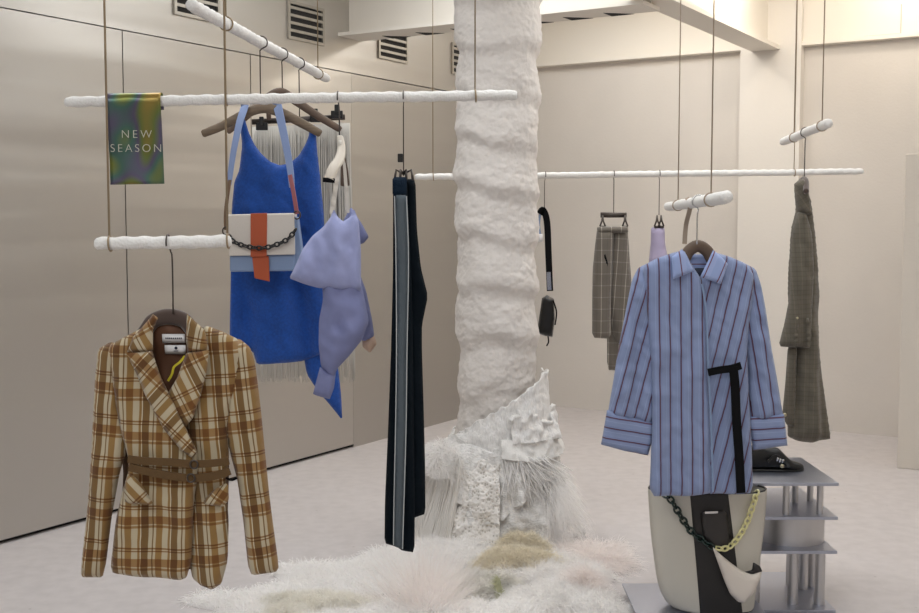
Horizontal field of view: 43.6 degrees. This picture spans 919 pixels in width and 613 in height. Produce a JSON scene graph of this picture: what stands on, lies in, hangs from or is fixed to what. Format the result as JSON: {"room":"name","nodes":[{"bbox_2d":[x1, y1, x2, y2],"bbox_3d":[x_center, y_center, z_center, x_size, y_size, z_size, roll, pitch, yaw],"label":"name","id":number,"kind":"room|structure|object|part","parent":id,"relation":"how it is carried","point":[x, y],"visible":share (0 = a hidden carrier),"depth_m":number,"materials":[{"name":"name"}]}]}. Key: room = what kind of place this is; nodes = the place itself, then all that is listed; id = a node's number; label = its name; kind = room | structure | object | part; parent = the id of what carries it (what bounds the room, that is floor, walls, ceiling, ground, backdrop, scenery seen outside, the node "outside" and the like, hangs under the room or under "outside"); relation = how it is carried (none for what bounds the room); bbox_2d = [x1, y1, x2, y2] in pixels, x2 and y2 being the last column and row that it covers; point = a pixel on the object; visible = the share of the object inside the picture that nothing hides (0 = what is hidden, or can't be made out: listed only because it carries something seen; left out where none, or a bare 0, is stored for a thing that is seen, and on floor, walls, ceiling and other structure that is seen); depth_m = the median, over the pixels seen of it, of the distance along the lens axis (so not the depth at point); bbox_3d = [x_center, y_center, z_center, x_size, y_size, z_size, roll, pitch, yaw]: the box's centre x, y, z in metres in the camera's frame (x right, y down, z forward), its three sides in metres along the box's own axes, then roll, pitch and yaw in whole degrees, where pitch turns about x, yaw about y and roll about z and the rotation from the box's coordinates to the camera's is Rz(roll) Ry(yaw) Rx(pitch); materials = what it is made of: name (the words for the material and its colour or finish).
{"room":"clothing store","nodes":[
{"label":"clothing store","id":0,"kind":"room"},
{"bbox_2d":[0,0,460,542],"bbox_3d":[-2.922,-0.428,4.270,0.254,3.250,13.300,2,5,31],"label":"wall","id":1,"kind":"structure","parent":0,"point":[63,298],"depth_m":6.14,"materials":[{"name":"beige"}]},
{"bbox_3d":[-2.006,-0.155,5.593,0.034,2.475,0.978,2,5,31],"label":"wall panel","id":2,"kind":"part","parent":1,"relation":"part of","materials":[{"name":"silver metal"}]},
{"bbox_3d":[-1.497,-0.215,6.431,0.034,2.475,0.972,2,5,31],"label":"wall panel","id":3,"kind":"part","parent":1,"relation":"part of","materials":[{"name":"beige paint"}]},
{"bbox_2d":[173,0,219,21],"bbox_3d":[-1.452,-1.708,6.361,0.014,0.234,0.355,2,5,31],"label":"air vent","id":4,"kind":"object","parent":1,"relation":"in","point":[179,8],"visible":0.59,"depth_m":6.32,"materials":[{"name":"silver metal"}]},
{"bbox_3d":[-1.922,-1.779,5.620,0.030,0.746,9.197,2,5,31],"label":"wall panel","id":5,"kind":"part","parent":1,"relation":"part of","materials":[{"name":"beige paint"}]},
{"bbox_3d":[-0.986,-0.274,7.271,0.034,2.475,0.985,2,5,31],"label":"wall panel","id":6,"kind":"part","parent":1,"relation":"part of","materials":[{"name":"beige paint"}]},
{"bbox_2d":[287,0,324,45],"bbox_3d":[-0.956,-1.766,7.176,0.014,0.234,0.355,2,5,31],"label":"air vent","id":7,"kind":"object","parent":1,"relation":"in","point":[301,17],"visible":1,"depth_m":7.17,"materials":[{"name":"silver metal"}]},
{"bbox_2d":[378,37,407,63],"bbox_3d":[-0.461,-1.824,7.991,0.014,0.234,0.355,2,5,31],"label":"air vent","id":8,"kind":"object","parent":1,"relation":"in","point":[396,50],"visible":0.63,"depth_m":8.01,"materials":[{"name":"silver metal"}]},
{"bbox_3d":[-0.134,-0.363,8.678,0.030,2.497,2.296,2,5,31],"label":"wall panel","id":9,"kind":"part","parent":1,"relation":"part of","materials":[{"name":"beige paint"}]},
{"bbox_2d":[451,42,458,74],"bbox_3d":[0.034,-1.882,8.807,0.014,0.234,0.355,2,5,31],"label":"air vent","id":10,"kind":"object","parent":1,"relation":"in","point":[454,50],"visible":0.39,"depth_m":8.68,"materials":[{"name":"silver metal"}]},
{"bbox_2d":[0,406,918,612],"bbox_3d":[0.262,1.379,2.463,7.800,0.100,13.300,2,5,31],"label":"floor","id":11,"kind":"structure","parent":0,"point":[331,504],"depth_m":5.74,"materials":[{"name":"white concrete"}]},
{"bbox_2d":[177,579,332,612],"bbox_3d":[-0.821,1.146,4.556,0.640,0.067,0.525,1,4,19],"label":"rug","id":12,"kind":"object","parent":11,"relation":"on","point":[238,601],"visible":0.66,"depth_m":4.53,"materials":[{"name":"white fur"}]},
{"bbox_2d":[252,555,412,596],"bbox_3d":[-0.454,1.119,4.831,0.862,0.082,0.652,0,4,0],"label":"rug","id":13,"kind":"object","parent":11,"relation":"on","point":[306,573],"visible":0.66,"depth_m":4.76,"materials":[{"name":"white fur"}]},
{"bbox_2d":[326,543,467,590],"bbox_3d":[-0.253,1.097,4.958,0.737,0.109,0.644,-3,5,-34],"label":"rug","id":14,"kind":"object","parent":11,"relation":"on","point":[367,555],"visible":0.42,"depth_m":4.92,"materials":[{"name":"white fur"}]},
{"bbox_2d":[345,532,494,612],"bbox_3d":[-0.160,1.031,4.460,0.630,0.310,0.622,0,4,0],"label":"long hair fur","id":15,"kind":"object","parent":11,"relation":"on","point":[435,590],"visible":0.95,"depth_m":4.42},
{"bbox_2d":[289,593,563,612],"bbox_3d":[-0.115,1.150,4.325,1.257,0.092,0.570,0,4,0],"label":"rug","id":16,"kind":"object","parent":11,"relation":"on","point":[504,605],"visible":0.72,"depth_m":4.36,"materials":[{"name":"white fur"}]},
{"bbox_2d":[254,586,381,612],"bbox_3d":[-0.519,1.137,4.497,0.624,0.094,0.345,-1,4,-17],"label":"sheepskin","id":17,"kind":"object","parent":16,"relation":"on","point":[286,602],"visible":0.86,"depth_m":4.42,"materials":[{"name":"beige fur"}]},
{"bbox_2d":[386,531,491,572],"bbox_3d":[-0.047,1.071,5.169,0.591,0.131,0.646,3,5,40],"label":"rug","id":18,"kind":"object","parent":11,"relation":"on","point":[475,546],"visible":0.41,"depth_m":5.08,"materials":[{"name":"white fur"}]},
{"bbox_2d":[439,459,499,546],"bbox_3d":[0.049,0.902,5.231,0.313,0.406,0.143,1,4,15],"label":"cloth","id":19,"kind":"object","parent":18,"relation":"on","point":[484,503],"visible":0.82,"depth_m":5.21,"materials":[{"name":"white fabric"}]},
{"bbox_2d":[415,457,463,538],"bbox_3d":[-0.161,0.895,5.348,0.208,0.422,0.446,-3,5,-38],"label":"fringed throw","id":20,"kind":"object","parent":11,"relation":"on","point":[440,504],"visible":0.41,"depth_m":5.25,"materials":[{"name":"white fabric"}]},
{"bbox_2d":[425,437,474,488],"bbox_3d":[-0.059,0.740,5.358,0.450,0.270,0.378,-1,4,-16],"label":"fluffy fur","id":21,"kind":"object","parent":20,"relation":"on","point":[438,455],"visible":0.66,"depth_m":5.28,"materials":[{"name":"white fur"}]},
{"bbox_2d":[445,564,530,601],"bbox_3d":[0.119,1.113,4.636,0.419,0.122,0.355,-1,4,-10],"label":"fleece","id":22,"kind":"object","parent":11,"relation":"on","point":[507,579],"visible":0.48,"depth_m":4.60,"materials":[{"name":"beige fur"}]},
{"bbox_2d":[489,574,504,599],"bbox_3d":[0.143,1.118,4.535,0.089,0.127,0.075,0,4,0],"label":"moss tuft","id":23,"kind":"object","parent":22,"relation":"on","point":[497,585],"visible":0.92,"depth_m":4.53,"materials":[{"name":"plant"}]},
{"bbox_2d":[452,0,541,434],"bbox_3d":[0.185,-0.513,5.473,0.435,3.250,0.429,-1,4,-8],"label":"column","id":24,"kind":"structure","parent":11,"relation":"on","point":[496,220],"depth_m":5.32,"materials":[{"name":"white"}]},
{"bbox_2d":[452,368,552,470],"bbox_3d":[0.241,0.537,5.415,0.582,0.449,0.279,-2,4,-25],"label":"throw","id":25,"kind":"object","parent":24,"relation":"attached to","point":[487,433],"visible":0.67,"depth_m":5.33,"materials":[{"name":"white fabric"}]},
{"bbox_2d":[444,426,584,544],"bbox_3d":[0.186,0.835,5.580,0.860,0.514,0.846,0,4,0],"label":"knitted throw","id":26,"kind":"object","parent":11,"relation":"on","point":[518,517],"visible":0.2,"depth_m":5.25,"materials":[{"name":"white fabric"}]},
{"bbox_2d":[455,444,530,524],"bbox_3d":[0.105,0.811,5.270,0.444,0.342,0.162,1,4,14],"label":"lace cloth","id":27,"kind":"object","parent":26,"relation":"on","point":[473,453],"visible":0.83,"depth_m":5.25,"materials":[{"name":"white fabric"}]},
{"bbox_2d":[483,545,625,584],"bbox_3d":[0.349,1.104,4.931,0.623,0.099,0.550,-2,5,-26],"label":"rug","id":28,"kind":"object","parent":11,"relation":"on","point":[551,567],"visible":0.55,"depth_m":4.87,"materials":[{"name":"white fur"}]},
{"bbox_2d":[466,542,572,571],"bbox_3d":[0.260,1.085,4.962,0.493,0.133,0.255,0,4,5],"label":"sheepskin","id":29,"kind":"object","parent":28,"relation":"on","point":[510,553],"visible":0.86,"depth_m":4.93,"materials":[{"name":"fur"}]},
{"bbox_2d":[491,526,556,552],"bbox_3d":[0.294,1.060,5.133,0.360,0.158,0.196,0,4,-3],"label":"sheepskin","id":30,"kind":"object","parent":28,"relation":"on","point":[528,538],"visible":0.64,"depth_m":5.10,"materials":[{"name":"fur"}]},
{"bbox_2d":[492,573,633,612],"bbox_3d":[0.391,1.132,4.500,0.577,0.103,0.588,-2,4,-24],"label":"rug","id":31,"kind":"object","parent":11,"relation":"on","point":[568,598],"visible":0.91,"depth_m":4.46,"materials":[{"name":"white fur"}]},
{"bbox_2d":[552,561,614,593],"bbox_3d":[0.493,1.098,4.634,0.286,0.152,0.315,0,4,0],"label":"long hair fur","id":32,"kind":"object","parent":31,"relation":"on","point":[582,572],"visible":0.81,"depth_m":4.60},
{"bbox_2d":[533,462,593,546],"bbox_3d":[0.451,0.924,5.406,0.480,0.387,0.480,3,5,36],"label":"fluffy fur","id":33,"kind":"object","parent":11,"relation":"on","point":[563,504],"visible":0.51,"depth_m":5.29,"materials":[{"name":"white fur"}]},
{"bbox_2d":[501,438,564,462],"bbox_3d":[0.372,0.661,5.379,0.127,0.118,0.464,4,6,43],"label":"folded cloth","id":34,"kind":"object","parent":33,"relation":"on","point":[552,448],"visible":0.92,"depth_m":5.29,"materials":[{"name":"white fabric"}]},
{"bbox_2d":[509,403,561,444],"bbox_3d":[0.392,0.553,5.407,0.139,0.159,0.420,3,5,34],"label":"folded cloth","id":35,"kind":"object","parent":34,"relation":"on","point":[523,431],"visible":0.99,"depth_m":5.32,"materials":[{"name":"white fabric"}]},
{"bbox_2d":[500,455,573,507],"bbox_3d":[0.384,0.797,5.314,0.473,0.224,0.112,-3,5,-34],"label":"scarf","id":36,"kind":"object","parent":33,"relation":"on","point":[541,476],"visible":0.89,"depth_m":5.26,"materials":[{"name":"white fur"}]},
{"bbox_2d":[545,534,648,579],"bbox_3d":[0.600,1.083,5.131,0.617,0.111,0.580,-3,5,-39],"label":"rug","id":37,"kind":"object","parent":11,"relation":"on","point":[613,553],"visible":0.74,"depth_m":5.07,"materials":[{"name":"white fur"}]},
{"bbox_2d":[622,583,764,612],"bbox_3d":[0.906,1.167,4.431,0.490,0.046,0.500,0,4,0],"label":"plate stand","id":38,"kind":"object","parent":11,"relation":"on","point":[644,597],"visible":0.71,"depth_m":4.46,"materials":[{"name":"grey metal"}]},
{"bbox_2d":[648,485,766,612],"bbox_3d":[0.941,0.917,4.349,0.450,0.474,0.233,0,4,0],"label":"tote bag","id":39,"kind":"object","parent":38,"relation":"on","point":[707,548],"visible":0.93,"depth_m":4.29,"materials":[{"name":"beige leather"}]},
{"bbox_3d":[0.809,0.924,4.332,0.185,0.460,0.088,0,4,0],"label":"panel","id":40,"kind":"part","parent":39,"relation":"part of","materials":[{"name":"beige leather"}]},
{"bbox_3d":[0.850,0.802,4.268,0.199,0.206,0.045,1,4,10],"label":"dark green chain","id":41,"kind":"part","parent":39,"relation":"part of","materials":[{"name":"teal plastic"}]},
{"bbox_3d":[1.036,0.799,4.269,0.181,0.226,0.049,-1,4,-16],"label":"pale yellow chain","id":42,"kind":"part","parent":39,"relation":"part of","materials":[{"name":"beige plastic"}]},
{"bbox_3d":[1.088,0.924,4.323,0.186,0.458,0.055,-3,5,-36],"label":"panel","id":43,"kind":"part","parent":39,"relation":"part of","materials":[{"name":"beige leather"}]},
{"bbox_2d":[752,457,838,612],"bbox_3d":[1.218,0.913,4.671,0.508,0.509,0.490,0,4,0],"label":"display shelf","id":44,"kind":"object","parent":11,"relation":"on","point":[794,527],"visible":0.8,"depth_m":4.50,"materials":[{"name":"grey metal"}]},
{"bbox_2d":[752,447,803,471],"bbox_3d":[1.263,0.610,4.637,0.248,0.101,0.117,0,4,0],"label":"loafer","id":45,"kind":"object","parent":44,"relation":"on","point":[768,459],"visible":0.85,"depth_m":4.61,"materials":[{"name":"black leather"}]},
{"bbox_3d":[1.210,0.665,4.654,0.490,0.012,0.490,0,4,0],"label":"plate","id":46,"kind":"part","parent":44,"relation":"part of","materials":[{"name":"grey metal"}]},
{"bbox_3d":[1.210,1.161,4.689,0.490,0.012,0.490,0,4,0],"label":"plate","id":47,"kind":"part","parent":44,"relation":"part of","materials":[{"name":"grey metal"}]},
{"bbox_3d":[1.210,0.930,4.672,0.490,0.012,0.490,0,4,0],"label":"plate","id":48,"kind":"part","parent":44,"relation":"part of","materials":[{"name":"grey metal"}]},
{"bbox_3d":[1.210,0.797,4.663,0.490,0.012,0.490,0,4,0],"label":"plate","id":49,"kind":"part","parent":44,"relation":"part of","materials":[{"name":"grey metal"}]},
{"bbox_2d":[897,154,918,469],"bbox_3d":[3.252,0.055,6.789,1.200,1.930,0.120,2,5,31],"label":"partition panel","id":50,"kind":"object","parent":11,"relation":"on","point":[908,419],"visible":1,"depth_m":7.03,"materials":[{"name":"beige"}]},
{"bbox_2d":[534,38,918,436],"bbox_3d":[3.617,-0.683,7.869,7.800,3.250,0.250,2,5,31],"label":"wall","id":51,"kind":"structure","parent":0,"point":[623,115],"depth_m":8.69,"materials":[{"name":"beige paint"}]},
{"bbox_2d":[536,11,740,67],"bbox_3d":[1.274,-2.158,8.991,1.925,0.465,0.085,2,5,31],"label":"trim","id":52,"kind":"structure","parent":51,"relation":"attached to","point":[648,35],"depth_m":8.99,"materials":[{"name":"beige paint"}]},
{"bbox_2d":[737,0,804,429],"bbox_3d":[2.283,-0.726,8.471,0.442,3.250,0.100,2,5,31],"label":"pillar","id":53,"kind":"structure","parent":51,"relation":"attached to","point":[766,204],"depth_m":8.41,"materials":[{"name":"white paint"}]},
{"bbox_2d":[802,0,918,46],"bbox_3d":[4.671,-2.013,6.938,5.133,0.465,0.085,2,5,31],"label":"trim","id":54,"kind":"structure","parent":51,"relation":"attached to","point":[844,19],"depth_m":8.11,"materials":[{"name":"beige paint"}]},
{"bbox_3d":[0.261,-1.962,2.227,13.563,0.100,15.417,0,4,0],"label":"ceiling","id":55,"kind":"structure","parent":0,"visible":0},
{"bbox_2d":[94,0,231,251],"bbox_3d":[-0.772,-1.050,2.933,0.355,1.820,0.044,0,4,0],"label":"hanging rail","id":56,"kind":"object","parent":55,"relation":"hanging from","point":[110,243],"visible":1,"depth_m":2.98,"materials":[{"name":"white"}]},
{"bbox_2d":[136,234,193,332],"bbox_3d":[-0.758,-0.018,3.009,0.329,0.343,0.050,0,4,0],"label":"clothes hanger","id":57,"kind":"object","parent":56,"relation":"hanging from","point":[172,316],"visible":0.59,"depth_m":3.01,"materials":[{"name":"brown wood"}]},
{"bbox_2d":[81,314,278,588],"bbox_3d":[-0.743,0.383,3.040,0.526,0.736,0.172,0,4,0],"label":"jacket","id":58,"kind":"object","parent":57,"relation":"hanging from","point":[170,406],"visible":1,"depth_m":3.00,"materials":[{"name":"brown fabric"}]},
{"bbox_3d":[-0.801,0.387,3.014,0.235,0.669,0.063,0,4,0],"label":"panel","id":59,"kind":"part","parent":58,"relation":"part of","materials":[{"name":"brown fabric"}]},
{"bbox_3d":[-0.760,0.377,3.095,0.344,0.671,0.055,0,4,0],"label":"panel","id":60,"kind":"part","parent":58,"relation":"part of","materials":[{"name":"brown fabric"}]},
{"bbox_3d":[-0.643,0.401,3.029,0.151,0.702,0.060,0,4,0],"label":"panel","id":61,"kind":"part","parent":58,"relation":"part of","materials":[{"name":"brown fabric"}]},
{"bbox_2d":[185,0,330,81],"bbox_3d":[-0.643,-1.446,3.913,0.047,1.169,1.621,0,4,7],"label":"hanging rail","id":62,"kind":"object","parent":55,"relation":"hanging from","point":[195,7],"visible":0.96,"depth_m":3.69,"materials":[{"name":"white"}]},
{"bbox_2d":[201,35,321,136],"bbox_3d":[-0.660,-0.732,3.828,0.405,0.335,0.016,0,4,0],"label":"clothes hanger","id":63,"kind":"object","parent":62,"relation":"hanging from","point":[255,109],"visible":0.88,"depth_m":3.83,"materials":[{"name":"brown wood"}]},
{"bbox_2d":[222,104,302,280],"bbox_3d":[-0.640,-0.385,3.783,0.261,0.599,0.192,0,4,0],"label":"shoulder bag","id":64,"kind":"object","parent":63,"relation":"hanging from","point":[262,243],"visible":0.92,"depth_m":3.72,"materials":[{"name":"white leather"}]},
{"bbox_3d":[-0.635,-0.217,3.708,0.225,0.075,0.018,0,4,0],"label":"chain","id":65,"kind":"part","parent":64,"relation":"part of","materials":[{"name":"black plastic"}]},
{"bbox_2d":[230,120,341,417],"bbox_3d":[-0.590,-0.122,3.888,0.372,1.025,0.108,0,4,0],"label":"dress","id":66,"kind":"object","parent":63,"relation":"hanging from","point":[277,318],"visible":0.6,"depth_m":3.86,"materials":[{"name":"blue fabric"}]},
{"bbox_3d":[-0.611,-0.218,3.876,0.330,0.833,0.088,0,4,0],"label":"panel","id":67,"kind":"part","parent":66,"relation":"part of","materials":[{"name":"blue fabric"}]},
{"bbox_3d":[-0.575,-0.038,3.922,0.342,0.851,0.046,0,4,0],"label":"panel","id":68,"kind":"part","parent":66,"relation":"part of","materials":[{"name":"blue fabric"}]},
{"bbox_2d":[227,47,341,133],"bbox_3d":[-0.625,-0.766,4.082,0.415,0.304,0.014,0,4,0],"label":"clothes hanger","id":69,"kind":"object","parent":62,"relation":"hanging from","point":[305,107],"visible":0.5,"depth_m":4.08,"materials":[{"name":"brown wood"}]},
{"bbox_2d":[252,57,344,129],"bbox_3d":[-0.605,-0.797,4.304,0.351,0.273,0.031,0,4,0],"label":"hanger","id":70,"kind":"object","parent":62,"relation":"hanging from","point":[261,123],"visible":0.66,"depth_m":4.30,"materials":[{"name":"grey metal"}]},
{"bbox_2d":[252,123,354,382],"bbox_3d":[-0.595,-0.202,4.384,0.389,0.994,0.054,0,4,0],"label":"garment","id":71,"kind":"object","parent":70,"relation":"hanging from","point":[268,142],"visible":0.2,"depth_m":4.36,"materials":[{"name":"grey fabric"}]},
{"bbox_2d":[64,0,516,107],"bbox_3d":[-0.508,-1.296,3.417,1.362,1.396,0.042,0,4,0],"label":"hanging rail","id":72,"kind":"object","parent":55,"relation":"hanging from","point":[475,95],"visible":0.97,"depth_m":3.45,"materials":[{"name":"white"}]},
{"bbox_2d":[107,92,163,184],"bbox_3d":[-0.974,-0.506,3.470,0.171,0.277,0.050,0,4,0],"label":"sign","id":73,"kind":"object","parent":72,"relation":"hanging from","point":[135,139],"visible":1,"depth_m":3.46,"materials":[{"name":"paper"}]},
{"bbox_2d":[323,91,349,185],"bbox_3d":[-0.361,-0.509,3.469,0.051,0.283,0.318,0,4,4],"label":"clothes hanger","id":74,"kind":"object","parent":72,"relation":"hanging from","point":[331,172],"visible":0.94,"depth_m":3.39,"materials":[{"name":"white plastic"}]},
{"bbox_2d":[290,140,376,398],"bbox_3d":[-0.371,-0.108,3.481,0.266,0.785,0.130,-2,4,-25],"label":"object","id":75,"kind":"object","parent":74,"relation":"hanging from","point":[330,261],"visible":1,"depth_m":3.46,"materials":[{"name":"purple"}]},
{"bbox_3d":[-0.362,-0.438,3.399,0.041,0.147,0.169,1,4,9],"label":"arm","id":76,"kind":"part","parent":74,"relation":"part of","materials":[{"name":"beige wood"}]},
{"bbox_3d":[-0.362,-0.444,3.559,0.029,0.140,0.147,0,4,0],"label":"arm","id":77,"kind":"part","parent":74,"relation":"part of","materials":[{"name":"white wood"}]},
{"bbox_2d":[394,90,413,179],"bbox_3d":[-0.169,-0.517,3.461,0.048,0.272,0.048,-4,6,-44],"label":"hanger","id":78,"kind":"object","parent":72,"relation":"hanging from","point":[400,156],"visible":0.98,"depth_m":3.47,"materials":[{"name":"grey metal"}]},
{"bbox_2d":[384,177,426,551],"bbox_3d":[-0.164,0.183,3.530,0.090,1.152,0.129,4,6,44],"label":"trousers","id":79,"kind":"object","parent":78,"relation":"hanging from","point":[405,466],"visible":1,"depth_m":3.51,"materials":[{"name":"black fabric"}]},
{"bbox_3d":[-0.184,0.185,3.518,0.094,1.150,0.057,0,4,0],"label":"leg","id":80,"kind":"part","parent":79,"relation":"part of","materials":[{"name":"black fabric"}]},
{"bbox_3d":[-0.149,0.140,3.549,0.098,1.062,0.053,1,4,14],"label":"leg","id":81,"kind":"part","parent":79,"relation":"part of","materials":[{"name":"black fabric"}]},
{"bbox_2d":[338,0,659,40],"bbox_3d":[0.181,-1.987,7.016,2.110,0.528,0.263,2,5,31],"label":"beam","id":82,"kind":"structure","parent":55,"relation":"attached to","point":[369,20],"depth_m":7.25,"materials":[{"name":"beige paint"}]},
{"bbox_2d":[415,0,863,180],"bbox_3d":[0.947,-1.420,6.015,2.363,1.518,0.044,0,4,0],"label":"hanging rail","id":83,"kind":"object","parent":55,"relation":"hanging from","point":[840,171],"visible":0.84,"depth_m":6.05,"materials":[{"name":"white"}]},
{"bbox_2d":[537,171,556,345],"bbox_3d":[0.463,-0.251,6.099,0.110,0.929,0.073,0,4,0],"label":"crossbody bag","id":84,"kind":"object","parent":83,"relation":"hanging from","point":[547,318],"visible":0.98,"depth_m":6.09,"materials":[{"name":"black leather"}]},
{"bbox_3d":[0.488,0.089,6.110,0.061,0.250,0.017,2,5,27],"label":"cord","id":85,"kind":"part","parent":84,"relation":"part of","materials":[{"name":"black plastic"}]},
{"bbox_2d":[599,170,627,226],"bbox_3d":[0.814,-0.567,6.074,0.156,0.303,0.047,0,4,0],"label":"hanger","id":86,"kind":"object","parent":83,"relation":"hanging from","point":[613,214],"visible":1,"depth_m":6.08,"materials":[{"name":"grey metal"}]},
{"bbox_2d":[592,226,631,369],"bbox_3d":[0.829,-0.039,6.116,0.256,0.776,0.130,-2,5,-29],"label":"trousers","id":87,"kind":"object","parent":86,"relation":"hanging from","point":[611,277],"visible":0.81,"depth_m":6.08,"materials":[{"name":"grey fabric"}]},
{"bbox_3d":[0.758,-0.118,6.085,0.112,0.581,0.080,0,4,0],"label":"leg","id":88,"kind":"part","parent":87,"relation":"part of","materials":[{"name":"grey fabric"}]},
{"bbox_3d":[0.874,0.132,6.167,0.166,0.429,0.070,0,4,6],"label":"leg","id":89,"kind":"part","parent":87,"relation":"part of","materials":[{"name":"grey fabric"}]},
{"bbox_3d":[0.865,-0.090,6.121,0.150,0.640,0.081,0,4,0],"label":"leg","id":90,"kind":"part","parent":87,"relation":"part of","materials":[{"name":"grey fabric"}]},
{"bbox_2d":[654,170,664,227],"bbox_3d":[1.053,-0.569,6.074,0.058,0.306,0.047,0,4,0],"label":"hanger","id":91,"kind":"object","parent":83,"relation":"hanging from","point":[657,220],"visible":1,"depth_m":6.06,"materials":[{"name":"grey metal"}]},
{"bbox_2d":[649,227,666,261],"bbox_3d":[1.059,-0.230,6.097,0.128,0.392,0.068,1,4,15],"label":"camisole","id":92,"kind":"object","parent":91,"relation":"hanging from","point":[658,247],"visible":0.34,"depth_m":6.07,"materials":[{"name":"purple fabric"}]},
{"bbox_2d":[664,0,732,210],"bbox_3d":[0.858,-1.203,4.200,0.050,1.693,1.857,0,4,5],"label":"hanging rail","id":93,"kind":"object","parent":55,"relation":"hanging from","point":[711,199],"visible":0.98,"depth_m":3.69,"materials":[{"name":"white"}]},
{"bbox_2d":[682,197,691,243],"bbox_3d":[0.850,-0.321,4.284,0.023,0.177,0.045,-1,4,-16],"label":"hook","id":94,"kind":"object","parent":93,"relation":"hanging from","point":[688,214],"visible":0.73,"depth_m":4.30,"materials":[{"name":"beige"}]},
{"bbox_2d":[683,194,712,261],"bbox_3d":[0.852,-0.242,4.063,0.337,0.306,0.089,0,4,0],"label":"clothes hanger","id":95,"kind":"object","parent":93,"relation":"hanging from","point":[700,246],"visible":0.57,"depth_m":4.09,"materials":[{"name":"brown wood"}]},
{"bbox_2d":[601,249,787,495],"bbox_3d":[0.843,0.235,4.125,0.671,0.885,0.173,0,4,0],"label":"dress","id":96,"kind":"object","parent":95,"relation":"hanging from","point":[695,382],"visible":1,"depth_m":4.08,"materials":[{"name":"blue fabric"}]},
{"bbox_3d":[0.778,0.240,4.085,0.259,0.879,0.062,0,4,0],"label":"panel","id":97,"kind":"part","parent":96,"relation":"part of","materials":[{"name":"blue fabric"}]},
{"bbox_3d":[0.950,0.241,4.098,0.205,0.867,0.062,0,4,0],"label":"panel","id":98,"kind":"part","parent":96,"relation":"part of","materials":[{"name":"blue fabric"}]},
{"bbox_2d":[632,0,779,51],"bbox_3d":[0.441,-1.894,5.405,0.205,0.485,6.900,2,5,31],"label":"beam","id":99,"kind":"structure","parent":55,"relation":"attached to","point":[741,23],"depth_m":7.61,"materials":[{"name":"beige paint"}]},
{"bbox_2d":[780,0,832,145],"bbox_3d":[1.481,-1.410,4.903,0.047,1.380,1.026,0,4,6],"label":"hanging rail","id":100,"kind":"object","parent":55,"relation":"hanging from","point":[822,125],"visible":0.99,"depth_m":4.78,"materials":[{"name":"white"}]},
{"bbox_2d":[799,127,808,193],"bbox_3d":[1.477,-0.621,4.914,0.048,0.290,0.277,1,4,11],"label":"clothes hanger","id":101,"kind":"object","parent":100,"relation":"hanging from","point":[806,185],"visible":0.7,"depth_m":4.87,"materials":[{"name":"grey metal"}]},
{"bbox_2d":[779,179,829,442],"bbox_3d":[1.481,0.025,4.961,0.251,1.139,0.178,-3,5,-33],"label":"coat","id":102,"kind":"object","parent":101,"relation":"hanging from","point":[804,403],"visible":1,"depth_m":4.91,"materials":[{"name":"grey fabric"}]}
]}

